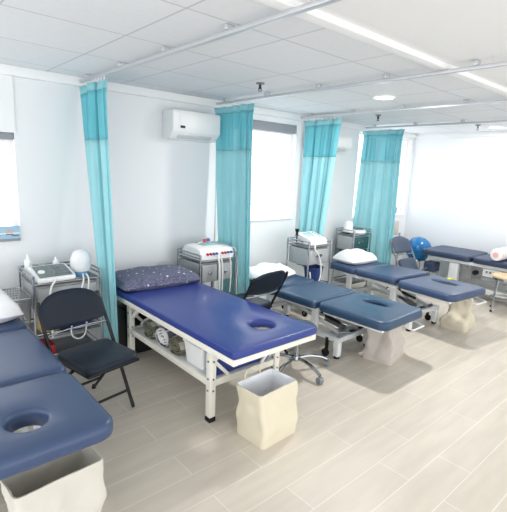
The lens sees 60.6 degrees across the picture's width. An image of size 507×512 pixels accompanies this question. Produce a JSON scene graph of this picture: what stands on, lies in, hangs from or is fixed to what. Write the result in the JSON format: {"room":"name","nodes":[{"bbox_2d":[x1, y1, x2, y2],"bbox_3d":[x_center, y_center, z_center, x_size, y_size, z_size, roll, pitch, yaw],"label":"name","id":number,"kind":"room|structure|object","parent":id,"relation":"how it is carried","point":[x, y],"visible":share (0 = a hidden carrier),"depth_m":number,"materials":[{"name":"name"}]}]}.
{"room":"physical therapy clinic","nodes":[
{"label":"physical therapy clinic","id":0,"kind":"room"},
{"bbox_2d":[0,76,414,339],"bbox_3d":[-0.779,-0.452,4.514,9.200,2.300,0.200,-7,15,-41],"label":"wall","id":1,"kind":"structure","parent":0,"point":[163,191],"depth_m":4.03,"materials":[{"name":"paint"}]},
{"bbox_2d":[0,132,12,141],"bbox_3d":[-2.412,-0.842,2.869,1.465,0.070,0.060,-7,15,-41],"label":"roller blind","id":2,"kind":"object","parent":1,"relation":"attached to","point":[4,136],"visible":0.99,"depth_m":3.30,"materials":[{"name":"white plastic"}]},
{"bbox_2d":[0,74,15,132],"bbox_3d":[-2.973,-0.995,2.273,3.085,0.415,0.012,-7,15,-41],"label":"trim","id":3,"kind":"structure","parent":1,"relation":"attached to","point":[7,114],"depth_m":3.24,"materials":[{"name":"paint"}]},
{"bbox_2d":[0,140,20,234],"bbox_3d":[-2.438,-0.499,2.950,1.475,0.775,0.145,-7,15,-41],"label":"window","id":4,"kind":"structure","parent":1,"relation":"in","point":[9,144],"depth_m":3.44,"materials":[{"name":"white plastic"}]},
{"bbox_2d":[0,226,20,241],"bbox_3d":[-2.047,-0.158,3.291,0.500,0.118,0.020,-7,15,-41],"label":"strip","id":5,"kind":"object","parent":4,"relation":"on","point":[3,229],"visible":1,"depth_m":3.40,"materials":[{"name":"blue"}]},
{"bbox_2d":[162,109,219,142],"bbox_3d":[-0.595,-1.257,4.212,0.540,0.263,0.210,-7,15,-41],"label":"air conditioner","id":6,"kind":"object","parent":1,"relation":"attached to","point":[177,124],"visible":1,"depth_m":4.11,"materials":[{"name":"white plastic"}]},
{"bbox_2d":[0,64,416,138],"bbox_3d":[-0.729,-1.514,4.144,9.000,0.070,0.040,-7,15,-41],"label":"trim","id":7,"kind":"structure","parent":1,"relation":"attached to","point":[10,70],"depth_m":3.93,"materials":[{"name":"paint"}]},
{"bbox_2d":[213,193,216,287],"bbox_3d":[-0.414,-0.300,4.730,0.016,1.790,0.016,-7,15,-41],"label":"drain pipe","id":8,"kind":"object","parent":1,"relation":"attached to","point":[216,193],"visible":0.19,"depth_m":4.70,"materials":[{"name":"white plastic"}]},
{"bbox_2d":[86,276,359,340],"bbox_3d":[-0.831,0.664,4.588,9.000,0.080,0.012,-7,15,-41],"label":"baseboard","id":9,"kind":"structure","parent":1,"relation":"attached to","point":[97,335],"depth_m":4.06,"materials":[{"name":"paint"}]},
{"bbox_2d":[251,135,292,220],"bbox_3d":[0.091,-0.991,5.102,1.020,1.140,0.145,-7,15,-41],"label":"window","id":10,"kind":"structure","parent":1,"relation":"in","point":[289,144],"depth_m":5.39,"materials":[{"name":"white plastic"}]},
{"bbox_2d":[253,119,295,135],"bbox_3d":[0.124,-1.487,4.990,1.010,0.120,0.060,-7,15,-41],"label":"roller blind","id":11,"kind":"object","parent":1,"relation":"attached to","point":[258,125],"visible":0.48,"depth_m":5.05,"materials":[{"name":"grey fabric"}]},
{"bbox_2d":[303,134,352,151],"bbox_3d":[0.970,-1.455,5.568,0.740,0.184,0.210,-7,15,-41],"label":"air conditioner","id":12,"kind":"object","parent":1,"relation":"attached to","point":[344,143],"visible":0.42,"depth_m":5.64,"materials":[{"name":"white plastic"}]},
{"bbox_2d":[352,133,407,218],"bbox_3d":[1.979,-1.230,6.739,1.440,1.230,0.145,-7,15,-41],"label":"window","id":13,"kind":"structure","parent":1,"relation":"in","point":[404,140],"depth_m":7.21,"materials":[{"name":"white plastic"}]},
{"bbox_2d":[0,280,506,511],"bbox_3d":[1.259,1.276,2.421,9.200,0.100,6.650,-7,15,-41],"label":"floor","id":14,"kind":"structure","parent":0,"point":[425,431],"depth_m":2.73,"materials":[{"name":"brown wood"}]},
{"bbox_2d":[1,261,103,357],"bbox_3d":[-1.597,0.488,3.451,0.665,0.804,0.462,-7,15,-41],"label":"cart","id":15,"kind":"object","parent":14,"relation":"on","point":[33,292],"visible":0.49,"depth_m":3.36,"materials":[{"name":"silver metal"}]},
{"bbox_2d":[1,287,31,324],"bbox_3d":[-1.768,0.379,3.238,0.150,0.211,0.354,-7,15,-41],"label":"wire basket","id":16,"kind":"object","parent":15,"relation":"on","point":[25,298],"depth_m":3.27,"materials":[{"name":"silver metal"}]},
{"bbox_2d":[24,254,31,274],"bbox_3d":[-1.755,0.068,3.373,0.052,0.170,0.052,-7,15,-41],"label":"squeeze bottle","id":17,"kind":"object","parent":15,"relation":"on","point":[27,263],"visible":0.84,"depth_m":3.35,"materials":[{"name":"white plastic"}]},
{"bbox_2d":[39,339,55,353],"bbox_3d":[-1.654,0.711,3.419,0.110,0.080,0.220,-7,15,-41],"label":"box","id":18,"kind":"object","parent":15,"relation":"on","point":[52,344],"visible":0.24,"depth_m":3.37,"materials":[{"name":"red plastic"}]},
{"bbox_2d":[37,314,59,332],"bbox_3d":[-1.626,0.520,3.412,0.130,0.100,0.200,-7,15,-41],"label":"box","id":19,"kind":"object","parent":15,"relation":"on","point":[38,322],"visible":0.23,"depth_m":3.35,"materials":[{"name":"beige cardboard"}]},
{"bbox_2d":[27,263,75,283],"bbox_3d":[-1.543,0.126,3.311,0.280,0.090,0.250,-8,15,-43],"label":"console","id":20,"kind":"object","parent":15,"relation":"on","point":[60,271],"visible":1,"depth_m":3.26,"materials":[{"name":"white plastic"}]},
{"bbox_2d":[49,278,56,337],"bbox_3d":[-1.484,0.391,3.232,0.018,0.455,0.072,10,13,32],"label":"cable","id":21,"kind":"object","parent":15,"relation":"hanging from","point":[55,280],"visible":0.44,"depth_m":3.19,"materials":[{"name":"white plastic"}]},
{"bbox_2d":[53,256,59,263],"bbox_3d":[-1.599,0.067,3.513,0.052,0.130,0.052,-7,15,-41],"label":"squeeze bottle","id":22,"kind":"object","parent":15,"relation":"on","point":[55,261],"visible":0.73,"depth_m":3.49,"materials":[{"name":"white plastic"}]},
{"bbox_2d":[22,271,96,286],"bbox_3d":[-1.530,0.160,3.434,0.471,0.016,0.368,-7,15,-41],"label":"tray","id":23,"kind":"object","parent":15,"relation":"on","point":[92,277],"depth_m":3.32,"materials":[{"name":"metal"}]},
{"bbox_2d":[27,320,99,338],"bbox_3d":[-1.547,0.562,3.514,0.471,0.014,0.368,-7,15,-41],"label":"shelf","id":24,"kind":"object","parent":15,"relation":"attached to","point":[31,325],"depth_m":3.41,"materials":[{"name":"metal"}]},
{"bbox_2d":[51,333,93,357],"bbox_3d":[-1.554,0.738,3.549,0.471,0.014,0.368,-7,15,-41],"label":"shelf","id":25,"kind":"object","parent":15,"relation":"attached to","point":[63,343],"depth_m":3.62,"materials":[{"name":"metal"}]},
{"bbox_2d":[65,320,91,328],"bbox_3d":[-1.461,0.484,3.538,0.234,0.136,0.254,-7,15,-41],"label":"tub","id":26,"kind":"object","parent":15,"relation":"on","point":[91,320],"visible":0.02,"depth_m":3.46,"materials":[{"name":"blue plastic"}]},
{"bbox_2d":[70,273,89,338],"bbox_3d":[-1.355,0.392,3.368,0.166,0.501,0.084,-7,15,-41],"label":"cable","id":27,"kind":"object","parent":15,"relation":"hanging from","point":[73,336],"visible":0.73,"depth_m":3.35,"materials":[{"name":"plastic"}]},
{"bbox_2d":[70,249,91,275],"bbox_3d":[-1.387,0.044,3.492,0.170,0.200,0.137,-7,15,-41],"label":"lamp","id":28,"kind":"object","parent":15,"relation":"on","point":[80,260],"visible":0.98,"depth_m":3.44,"materials":[{"name":"white plastic"}]},
{"bbox_2d":[0,446,106,511],"bbox_3d":[-0.842,1.058,1.839,0.272,0.380,0.364,13,16,43],"label":"trash can","id":29,"kind":"object","parent":14,"relation":"on","point":[73,482],"visible":0.94,"depth_m":1.81,"materials":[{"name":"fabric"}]},
{"bbox_2d":[0,317,112,482],"bbox_3d":[-1.432,0.835,2.292,0.700,0.590,1.844,-7,15,-41],"label":"bed","id":30,"kind":"object","parent":14,"relation":"on","point":[63,418],"visible":0.91,"depth_m":1.85,"materials":[{"name":"blue leather"}]},
{"bbox_2d":[0,289,23,323],"bbox_3d":[-1.840,0.315,2.762,0.420,0.217,0.580,13,16,43],"label":"pillow","id":31,"kind":"object","parent":30,"relation":"on","point":[9,309],"visible":1,"depth_m":2.79,"materials":[{"name":"white fabric"}]},
{"bbox_2d":[0,317,26,332],"bbox_3d":[-1.864,0.469,2.735,0.700,0.080,0.500,-7,15,-41],"label":"cushion","id":32,"kind":"object","parent":30,"relation":"on","point":[15,324],"depth_m":2.76,"materials":[{"name":"blue leather"}]},
{"bbox_2d":[0,329,65,387],"bbox_3d":[-1.455,0.577,2.279,0.700,0.080,0.720,-7,15,-41],"label":"cushion","id":33,"kind":"object","parent":30,"relation":"on","point":[23,357],"depth_m":2.30,"materials":[{"name":"blue leather"}]},
{"bbox_2d":[0,373,112,480],"bbox_3d":[-1.013,0.694,1.787,0.700,0.079,0.600,-7,15,-41],"label":"cushion","id":34,"kind":"object","parent":30,"relation":"on","point":[70,419],"depth_m":1.79,"materials":[{"name":"blue leather"}]},
{"bbox_2d":[36,288,138,407],"bbox_3d":[-1.058,0.649,2.790,0.582,0.799,0.454,11,14,37],"label":"folding chair","id":35,"kind":"object","parent":14,"relation":"on","point":[64,308],"visible":0.92,"depth_m":2.76,"materials":[{"name":"black paint"}]},
{"bbox_2d":[117,300,151,352],"bbox_3d":[-0.987,0.602,3.991,0.575,0.423,0.375,-7,15,-41],"label":"storage box","id":36,"kind":"object","parent":14,"relation":"on","point":[140,346],"visible":0.09,"depth_m":3.76,"materials":[{"name":"black paint"}]},
{"bbox_2d":[177,248,236,294],"bbox_3d":[-0.479,0.341,4.378,0.450,0.824,0.462,-7,15,-41],"label":"cart","id":37,"kind":"object","parent":14,"relation":"on","point":[208,270],"visible":0.45,"depth_m":4.19,"materials":[{"name":"silver metal"}]},
{"bbox_2d":[180,255,233,262],"bbox_3d":[-0.465,0.010,4.313,0.398,0.016,0.368,-7,15,-41],"label":"tray","id":38,"kind":"object","parent":37,"relation":"on","point":[225,260],"depth_m":4.20,"materials":[{"name":"metal"}]},
{"bbox_2d":[184,238,233,260],"bbox_3d":[-0.433,-0.080,4.262,0.400,0.175,0.334,-7,15,-41],"label":"machine","id":39,"kind":"object","parent":37,"relation":"on","point":[209,250],"visible":1,"depth_m":4.18,"materials":[{"name":"white plastic"}]},
{"bbox_2d":[217,255,220,289],"bbox_3d":[-0.339,0.223,4.146,0.044,0.483,0.023,8,12,24],"label":"cable","id":40,"kind":"object","parent":39,"relation":"hanging from","point":[217,255],"visible":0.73,"depth_m":4.12,"materials":[{"name":"white plastic"}]},
{"bbox_2d":[220,254,222,290],"bbox_3d":[-0.312,0.210,4.167,0.039,0.462,0.019,8,12,24],"label":"cable","id":41,"kind":"object","parent":39,"relation":"hanging from","point":[220,254],"visible":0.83,"depth_m":4.15,"materials":[{"name":"white plastic"}]},
{"bbox_2d":[228,253,230,291],"bbox_3d":[-0.235,0.161,4.225,0.039,0.382,0.019,8,12,24],"label":"cable","id":42,"kind":"object","parent":39,"relation":"hanging from","point":[228,253],"visible":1,"depth_m":4.22,"materials":[{"name":"white plastic"}]},
{"bbox_2d":[232,247,237,293],"bbox_3d":[-0.189,0.182,4.352,0.098,0.557,0.039,8,12,26],"label":"cable","id":43,"kind":"object","parent":39,"relation":"hanging from","point":[232,247],"visible":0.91,"depth_m":4.34,"materials":[{"name":"grey plastic"}]},
{"bbox_2d":[116,282,315,422],"bbox_3d":[-0.454,0.647,3.406,0.715,0.606,1.830,-7,15,-41],"label":"bed","id":44,"kind":"object","parent":14,"relation":"on","point":[221,324],"visible":0.77,"depth_m":2.98,"materials":[{"name":"blue leather"}]},
{"bbox_2d":[143,319,162,338],"bbox_3d":[-0.662,0.550,3.554,0.452,0.154,0.199,-8,15,-42],"label":"rolled blanket","id":45,"kind":"object","parent":44,"relation":"on","point":[150,326],"visible":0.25,"depth_m":3.40,"materials":[{"name":"grey fabric"}]},
{"bbox_2d":[115,264,200,291],"bbox_3d":[-0.884,0.169,3.831,0.730,0.129,0.460,-7,14,-39],"label":"pillow","id":46,"kind":"object","parent":44,"relation":"on","point":[141,278],"visible":0.95,"depth_m":3.68,"materials":[{"name":"grey fabric"}]},
{"bbox_2d":[155,327,176,346],"bbox_3d":[-0.524,0.584,3.416,0.462,0.153,0.196,-8,15,-43],"label":"rolled blanket","id":47,"kind":"object","parent":44,"relation":"on","point":[162,334],"visible":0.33,"depth_m":3.26,"materials":[{"name":"white fabric"}]},
{"bbox_2d":[168,335,185,355],"bbox_3d":[-0.404,0.624,3.268,0.451,0.142,0.181,-8,15,-42],"label":"rolled blanket","id":48,"kind":"object","parent":44,"relation":"on","point":[176,344],"visible":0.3,"depth_m":3.11,"materials":[{"name":"fabric"}]},
{"bbox_2d":[183,338,206,369],"bbox_3d":[-0.321,0.661,3.047,0.276,0.162,0.256,-7,15,-41],"label":"storage basket","id":49,"kind":"object","parent":44,"relation":"on","point":[196,356],"visible":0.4,"depth_m":2.94,"materials":[{"name":"white plastic"}]},
{"bbox_2d":[135,327,269,376],"bbox_3d":[-0.434,0.678,3.387,0.534,0.012,1.100,-7,15,-41],"label":"shelf","id":50,"kind":"object","parent":44,"relation":"attached to","point":[183,358],"depth_m":3.07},
{"bbox_2d":[216,355,268,374],"bbox_3d":[-0.093,0.662,3.007,0.500,0.195,0.095,-7,15,-41],"label":"bolster cushion","id":51,"kind":"object","parent":44,"relation":"on","point":[226,366],"visible":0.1,"depth_m":2.90,"materials":[{"name":"blue leather"}]},
{"bbox_2d":[233,270,288,353],"bbox_3d":[-0.015,0.477,3.881,0.582,0.799,0.454,13,16,43],"label":"folding chair","id":52,"kind":"object","parent":14,"relation":"on","point":[263,284],"visible":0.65,"depth_m":3.70,"materials":[{"name":"black paint"}]},
{"bbox_2d":[236,365,297,449],"bbox_3d":[0.078,0.916,2.699,0.349,0.400,0.272,-8,15,-43],"label":"canvas bag","id":53,"kind":"object","parent":14,"relation":"on","point":[266,411],"visible":1,"depth_m":2.63,"materials":[{"name":"beige fabric"}]},
{"bbox_2d":[279,319,328,384],"bbox_3d":[0.364,0.756,3.564,0.604,0.400,0.587,-7,15,-41],"label":"stool","id":54,"kind":"object","parent":14,"relation":"on","point":[294,354],"visible":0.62,"depth_m":3.57,"materials":[{"name":"grey metal"}]},
{"bbox_2d":[281,237,331,316],"bbox_3d":[0.636,0.218,5.118,0.415,0.869,0.402,-7,15,-41],"label":"cart","id":55,"kind":"object","parent":14,"relation":"on","point":[299,253],"visible":0.59,"depth_m":4.96,"materials":[{"name":"silver metal"}]},
{"bbox_2d":[295,229,301,243],"bbox_3d":[0.523,-0.220,4.948,0.060,0.180,0.126,-7,15,-41],"label":"holder","id":56,"kind":"object","parent":55,"relation":"on","point":[296,230],"visible":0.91,"depth_m":4.96,"materials":[{"name":"black paint"}]},
{"bbox_2d":[289,243,328,247],"bbox_3d":[0.651,-0.134,5.048,0.363,0.016,0.308,-7,15,-41],"label":"tray","id":57,"kind":"object","parent":55,"relation":"on","point":[293,245],"depth_m":4.96,"materials":[{"name":"metal"}]},
{"bbox_2d":[295,231,326,245],"bbox_3d":[0.672,-0.207,5.042,0.275,0.123,0.260,-7,15,-41],"label":"machine","id":58,"kind":"object","parent":55,"relation":"on","point":[312,237],"visible":0.96,"depth_m":4.98,"materials":[{"name":"white plastic"}]},
{"bbox_2d":[304,264,323,280],"bbox_3d":[0.707,0.220,5.148,0.240,0.206,0.239,-7,15,-41],"label":"bucket","id":59,"kind":"object","parent":55,"relation":"on","point":[314,269],"visible":0.53,"depth_m":5.06,"materials":[{"name":"blue plastic"}]},
{"bbox_2d":[309,241,321,280],"bbox_3d":[0.692,0.083,4.905,0.204,0.494,0.061,-7,15,-41],"label":"cable","id":60,"kind":"object","parent":55,"relation":"hanging from","point":[316,241],"visible":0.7,"depth_m":4.90,"materials":[{"name":"white plastic"}]},
{"bbox_2d":[249,274,423,358],"bbox_3d":[0.657,0.581,4.264,0.665,0.495,1.862,-8,15,-42],"label":"bed","id":61,"kind":"object","parent":14,"relation":"on","point":[360,311],"visible":0.83,"depth_m":3.93,"materials":[{"name":"blue leather"}]},
{"bbox_2d":[249,262,295,279],"bbox_3d":[0.155,0.153,4.677,0.400,0.146,0.560,11,14,37],"label":"pillow","id":62,"kind":"object","parent":61,"relation":"on","point":[259,269],"visible":0.6,"depth_m":4.57,"materials":[{"name":"white fabric"}]},
{"bbox_2d":[249,274,313,294],"bbox_3d":[0.239,0.269,4.675,0.665,0.080,0.600,-8,15,-42],"label":"cushion","id":63,"kind":"object","parent":61,"relation":"on","point":[294,280],"depth_m":4.57,"materials":[{"name":"blue leather"}]},
{"bbox_2d":[277,281,354,308],"bbox_3d":[0.619,0.365,4.273,0.665,0.080,0.500,-8,15,-42],"label":"cushion","id":64,"kind":"object","parent":61,"relation":"on","point":[310,294],"depth_m":4.16,"materials":[{"name":"blue leather"}]},
{"bbox_2d":[319,292,421,330],"bbox_3d":[1.033,0.471,3.835,0.665,0.079,0.700,-8,15,-42],"label":"cushion","id":65,"kind":"object","parent":61,"relation":"on","point":[371,311],"depth_m":3.71,"materials":[{"name":"blue leather"}]},
{"bbox_2d":[331,226,371,285],"bbox_3d":[1.373,0.050,6.087,0.420,0.884,0.372,-7,15,-41],"label":"cart","id":66,"kind":"object","parent":14,"relation":"on","point":[344,241],"visible":0.53,"depth_m":5.97,"materials":[{"name":"silver metal"}]},
{"bbox_2d":[341,221,353,233],"bbox_3d":[1.296,-0.397,5.925,0.150,0.179,0.135,-7,15,-41],"label":"therapy device","id":67,"kind":"object","parent":66,"relation":"on","point":[348,225],"visible":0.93,"depth_m":5.87,"materials":[{"name":"white plastic"}]},
{"bbox_2d":[334,277,364,283],"bbox_3d":[1.361,0.346,6.146,0.368,0.014,0.278,-7,15,-41],"label":"shelf","id":68,"kind":"object","parent":66,"relation":"attached to","point":[343,280],"depth_m":6.10,"materials":[{"name":"metal"}]},
{"bbox_2d":[337,232,368,235],"bbox_3d":[1.389,-0.310,6.015,0.368,0.016,0.278,-7,15,-41],"label":"tray","id":69,"kind":"object","parent":66,"relation":"on","point":[340,234],"depth_m":5.91,"materials":[{"name":"metal"}]},
{"bbox_2d":[353,228,365,233],"bbox_3d":[1.452,-0.350,6.036,0.230,0.058,0.230,-7,15,-41],"label":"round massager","id":70,"kind":"object","parent":66,"relation":"on","point":[357,230],"visible":0.83,"depth_m":5.95,"materials":[{"name":"white plastic"}]},
{"bbox_2d":[362,326,404,365],"bbox_3d":[1.193,0.735,3.950,0.300,0.360,0.395,11,14,36],"label":"canvas bag","id":71,"kind":"object","parent":14,"relation":"on","point":[385,348],"visible":0.65,"depth_m":3.82,"materials":[{"name":"beige fabric"}]},
{"bbox_2d":[386,236,426,288],"bbox_3d":[2.108,0.151,5.975,0.454,0.799,0.464,-6,14,-38],"label":"folding chair","id":72,"kind":"object","parent":14,"relation":"on","point":[399,244],"visible":0.63,"depth_m":5.99,"materials":[{"name":"metal"}]},
{"bbox_2d":[330,261,486,330],"bbox_3d":[1.676,0.452,4.978,0.670,0.554,1.712,-6,14,-35],"label":"bed","id":73,"kind":"object","parent":14,"relation":"on","point":[411,283],"visible":0.83,"depth_m":4.78,"materials":[{"name":"blue leather"}]},
{"bbox_2d":[333,248,377,264],"bbox_3d":[1.280,-0.011,5.457,0.480,0.166,0.360,-6,14,-37],"label":"pillow","id":74,"kind":"object","parent":73,"relation":"on","point":[356,256],"visible":1,"depth_m":5.34,"materials":[{"name":"white fabric"}]},
{"bbox_2d":[330,261,386,273],"bbox_3d":[1.319,0.120,5.442,0.670,0.080,0.440,-6,14,-35],"label":"cushion","id":75,"kind":"object","parent":73,"relation":"on","point":[338,266],"depth_m":5.28,"materials":[{"name":"blue leather"}]},
{"bbox_2d":[356,265,428,283],"bbox_3d":[1.610,0.201,5.037,0.670,0.080,0.550,-6,11,-35],"label":"cushion","id":76,"kind":"object","parent":73,"relation":"on","point":[387,274],"depth_m":4.92,"materials":[{"name":"blue leather"}]},
{"bbox_2d":[398,275,485,301],"bbox_3d":[1.966,0.326,4.546,0.670,0.079,0.660,-6,14,-35],"label":"cushion","id":77,"kind":"object","parent":73,"relation":"on","point":[439,288],"depth_m":4.42,"materials":[{"name":"blue leather"}]},
{"bbox_2d":[423,260,439,275],"bbox_3d":[2.618,0.277,6.411,0.200,0.413,0.160,-7,15,-41],"label":"box","id":78,"kind":"object","parent":14,"relation":"on","point":[432,266],"visible":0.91,"depth_m":6.32,"materials":[{"name":"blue plastic"}]},
{"bbox_2d":[439,298,474,332],"bbox_3d":[2.316,0.582,4.843,0.314,0.405,0.429,13,15,41],"label":"canvas bag","id":79,"kind":"object","parent":14,"relation":"on","point":[459,317],"visible":0.75,"depth_m":4.71,"materials":[{"name":"beige fabric"}]},
{"bbox_2d":[422,245,506,298],"bbox_3d":[3.436,0.328,5.889,0.700,0.590,2.200,-7,15,-41],"label":"bed","id":80,"kind":"object","parent":14,"relation":"on","point":[469,258],"visible":0.8,"depth_m":6.12,"materials":[{"name":"blue leather"}]},
{"bbox_2d":[422,245,487,261],"bbox_3d":[2.961,-0.048,6.380,0.700,0.085,0.725,-7,15,-41],"label":"cushion","id":81,"kind":"object","parent":80,"relation":"on","point":[450,253],"depth_m":6.22,"materials":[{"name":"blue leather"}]},
{"bbox_2d":[473,254,506,268],"bbox_3d":[3.448,0.081,5.838,0.700,0.085,0.725,-7,15,-41],"label":"cushion","id":82,"kind":"object","parent":80,"relation":"on","point":[483,260],"depth_m":5.75,"materials":[{"name":"blue leather"}]},
{"bbox_2d":[490,247,506,260],"bbox_3d":[3.362,-0.036,5.792,0.564,0.159,0.160,-6,14,-37],"label":"bolster","id":83,"kind":"object","parent":80,"relation":"on","point":[498,254],"visible":1,"depth_m":5.62,"materials":[{"name":"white fabric"}]},
{"bbox_2d":[489,272,506,311],"bbox_3d":[3.140,0.469,5.438,0.330,0.466,0.330,-7,15,-41],"label":"wooden stool","id":84,"kind":"object","parent":14,"relation":"on","point":[498,276],"visible":1,"depth_m":5.39,"materials":[{"name":"brown wood"}]},
{"bbox_3d":[2.129,-0.006,6.902,0.340,0.740,0.180,-7,15,-41],"label":"rack","id":85,"kind":"object","parent":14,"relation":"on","visible":0},
{"bbox_2d":[394,220,398,233],"bbox_3d":[2.201,-0.462,6.858,0.130,0.200,0.140,-7,15,-41],"label":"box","id":86,"kind":"object","parent":85,"relation":"on","point":[396,226],"visible":0.34,"depth_m":6.80,"materials":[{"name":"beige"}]},
{"bbox_3d":[2.594,0.209,6.919,0.270,0.345,0.270,-7,15,-41],"label":"stand","id":87,"kind":"object","parent":14,"relation":"on","visible":0},
{"bbox_2d":[406,237,430,259],"bbox_3d":[2.608,-0.109,6.855,0.390,0.390,0.392,-7,15,-41],"label":"exercise ball","id":88,"kind":"object","parent":87,"relation":"on","point":[417,243],"visible":0.68,"depth_m":6.71,"materials":[{"name":"blue rubber"}]},
{"bbox_2d":[0,0,506,133],"bbox_3d":[1.359,-1.078,1.953,9.200,0.105,6.650,-7,15,-41],"label":"ceiling","id":89,"kind":"structure","parent":0,"point":[78,38],"depth_m":2.55,"materials":[{"name":"tile"}]},
{"bbox_2d":[79,0,341,82],"bbox_3d":[0.030,-1.051,1.926,0.050,0.049,4.350,-7,15,-41],"label":"rail","id":90,"kind":"object","parent":89,"relation":"attached to","point":[230,29],"visible":1,"depth_m":2.10,"materials":[{"name":"metal"}]},
{"bbox_2d":[79,76,118,342],"bbox_3d":[-1.249,-0.353,3.530,0.131,2.051,0.654,-7,15,-41],"label":"curtain","id":91,"kind":"object","parent":90,"relation":"hanging from","point":[93,97],"visible":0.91,"depth_m":3.42,"materials":[{"name":"teal fabric"}]},
{"bbox_2d":[85,139,118,342],"bbox_3d":[-1.238,-0.126,3.549,0.132,1.601,0.589,-7,15,-41],"label":"drape","id":92,"kind":"object","parent":91,"relation":"hanging from","point":[97,150],"depth_m":3.44,"materials":[{"name":"teal fabric"}]},
{"bbox_2d":[256,82,264,92],"bbox_3d":[0.053,-1.346,3.466,0.072,0.068,0.072,-7,15,-41],"label":"sprinkler","id":93,"kind":"object","parent":89,"relation":"attached to","point":[260,84],"visible":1,"depth_m":3.45,"materials":[{"name":"metal"}]},
{"bbox_2d":[216,60,506,104],"bbox_3d":[1.060,-1.184,2.819,0.050,0.049,4.350,-7,15,-41],"label":"rail","id":94,"kind":"object","parent":89,"relation":"attached to","point":[477,65],"visible":1,"depth_m":2.98,"materials":[{"name":"metal"}]},
{"bbox_2d":[214,100,254,294],"bbox_3d":[-0.210,-0.483,4.409,0.102,2.051,0.644,-7,14,-38],"label":"curtain","id":95,"kind":"object","parent":94,"relation":"hanging from","point":[234,141],"visible":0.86,"depth_m":4.33,"materials":[{"name":"teal fabric"}]},
{"bbox_2d":[216,150,251,294],"bbox_3d":[-0.206,-0.257,4.428,0.102,1.600,0.590,-7,15,-41],"label":"drape","id":96,"kind":"object","parent":95,"relation":"hanging from","point":[233,167],"depth_m":4.36,"materials":[{"name":"teal fabric"}]},
{"bbox_2d":[253,0,506,96],"bbox_3d":[0.838,-1.126,2.394,9.000,0.035,0.070,-7,15,-41],"label":"trim","id":97,"kind":"structure","parent":89,"relation":"attached to","point":[315,16],"depth_m":2.18,"materials":[{"name":"paint"}]},
{"bbox_2d":[372,95,395,99],"bbox_3d":[1.156,-1.403,3.842,0.210,0.012,0.210,-7,15,-41],"label":"recessed light","id":98,"kind":"object","parent":89,"relation":"in","point":[377,97],"visible":1,"depth_m":3.82,"materials":[{"name":"white plastic"}]},
{"bbox_2d":[375,97,392,98],"bbox_3d":[1.156,-1.404,3.842,0.148,0.006,0.148,-7,15,-41],"label":"diffuser","id":99,"kind":"object","parent":98,"relation":"attached to","point":[375,97],"depth_m":3.85,"materials":[{"name":"white"}]},
{"bbox_2d":[301,99,506,118],"bbox_3d":[2.015,-1.308,3.647,0.050,0.049,4.350,-7,15,-41],"label":"rail","id":100,"kind":"object","parent":89,"relation":"attached to","point":[465,102],"visible":1,"depth_m":4.18,"materials":[{"name":"metal"}]},
{"bbox_2d":[296,117,342,266],"bbox_3d":[0.772,-0.729,5.215,0.092,1.801,0.586,-7,15,-41],"label":"curtain","id":101,"kind":"object","parent":100,"relation":"hanging from","point":[321,138],"visible":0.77,"depth_m":5.17,"materials":[{"name":"teal fabric"}]},
{"bbox_2d":[296,157,335,266],"bbox_3d":[0.746,-0.512,5.276,0.092,1.350,0.517,-7,15,-41],"label":"drape","id":102,"kind":"object","parent":101,"relation":"hanging from","point":[317,172],"depth_m":5.23,"materials":[{"name":"teal fabric"}]},
{"bbox_2d":[365,120,506,128],"bbox_3d":[3.016,-1.438,4.513,0.050,0.049,4.350,-7,15,-41],"label":"rail","id":103,"kind":"object","parent":89,"relation":"attached to","point":[416,124],"visible":1,"depth_m":5.33,"materials":[{"name":"metal"}]},
{"bbox_2d":[353,127,404,264],"bbox_3d":[1.726,-0.785,6.086,0.650,1.951,0.144,12,15,40],"label":"curtain","id":104,"kind":"object","parent":103,"relation":"hanging from","point":[377,188],"visible":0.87,"depth_m":6.04,"materials":[{"name":"teal fabric"}]},
{"bbox_2d":[353,161,399,264],"bbox_3d":[1.713,-0.564,6.125,0.650,1.500,0.131,12,15,40],"label":"drape","id":105,"kind":"object","parent":104,"relation":"hanging from","point":[377,188],"depth_m":6.07,"materials":[{"name":"teal fabric"}]},
{"bbox_2d":[488,126,504,128],"bbox_3d":[3.161,-1.676,5.645,0.210,0.012,0.210,-7,15,-41],"label":"recessed light","id":106,"kind":"object","parent":89,"relation":"in","point":[493,127],"visible":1,"depth_m":5.63,"materials":[{"name":"white plastic"}]},
{"bbox_2d":[402,136,506,278],"bbox_3d":[4.776,-0.317,5.028,0.200,2.300,6.400,-7,15,-41],"label":"wall","id":107,"kind":"structure","parent":0,"point":[457,197],"depth_m":6.65,"materials":[{"name":"paint"}]},
{"bbox_2d":[416,131,506,138],"bbox_3d":[4.745,-1.394,4.718,0.040,0.070,6.360,-7,15,-41],"label":"trim","id":108,"kind":"structure","parent":107,"relation":"attached to","point":[487,133],"depth_m":6.48,"materials":[{"name":"paint"}]},
{"bbox_2d":[430,273,506,292],"bbox_3d":[4.656,0.783,5.168,0.012,0.080,6.380,-7,15,-41],"label":"baseboard","id":109,"kind":"structure","parent":107,"relation":"attached to","point":[484,286],"depth_m":6.49,"materials":[{"name":"paint"}]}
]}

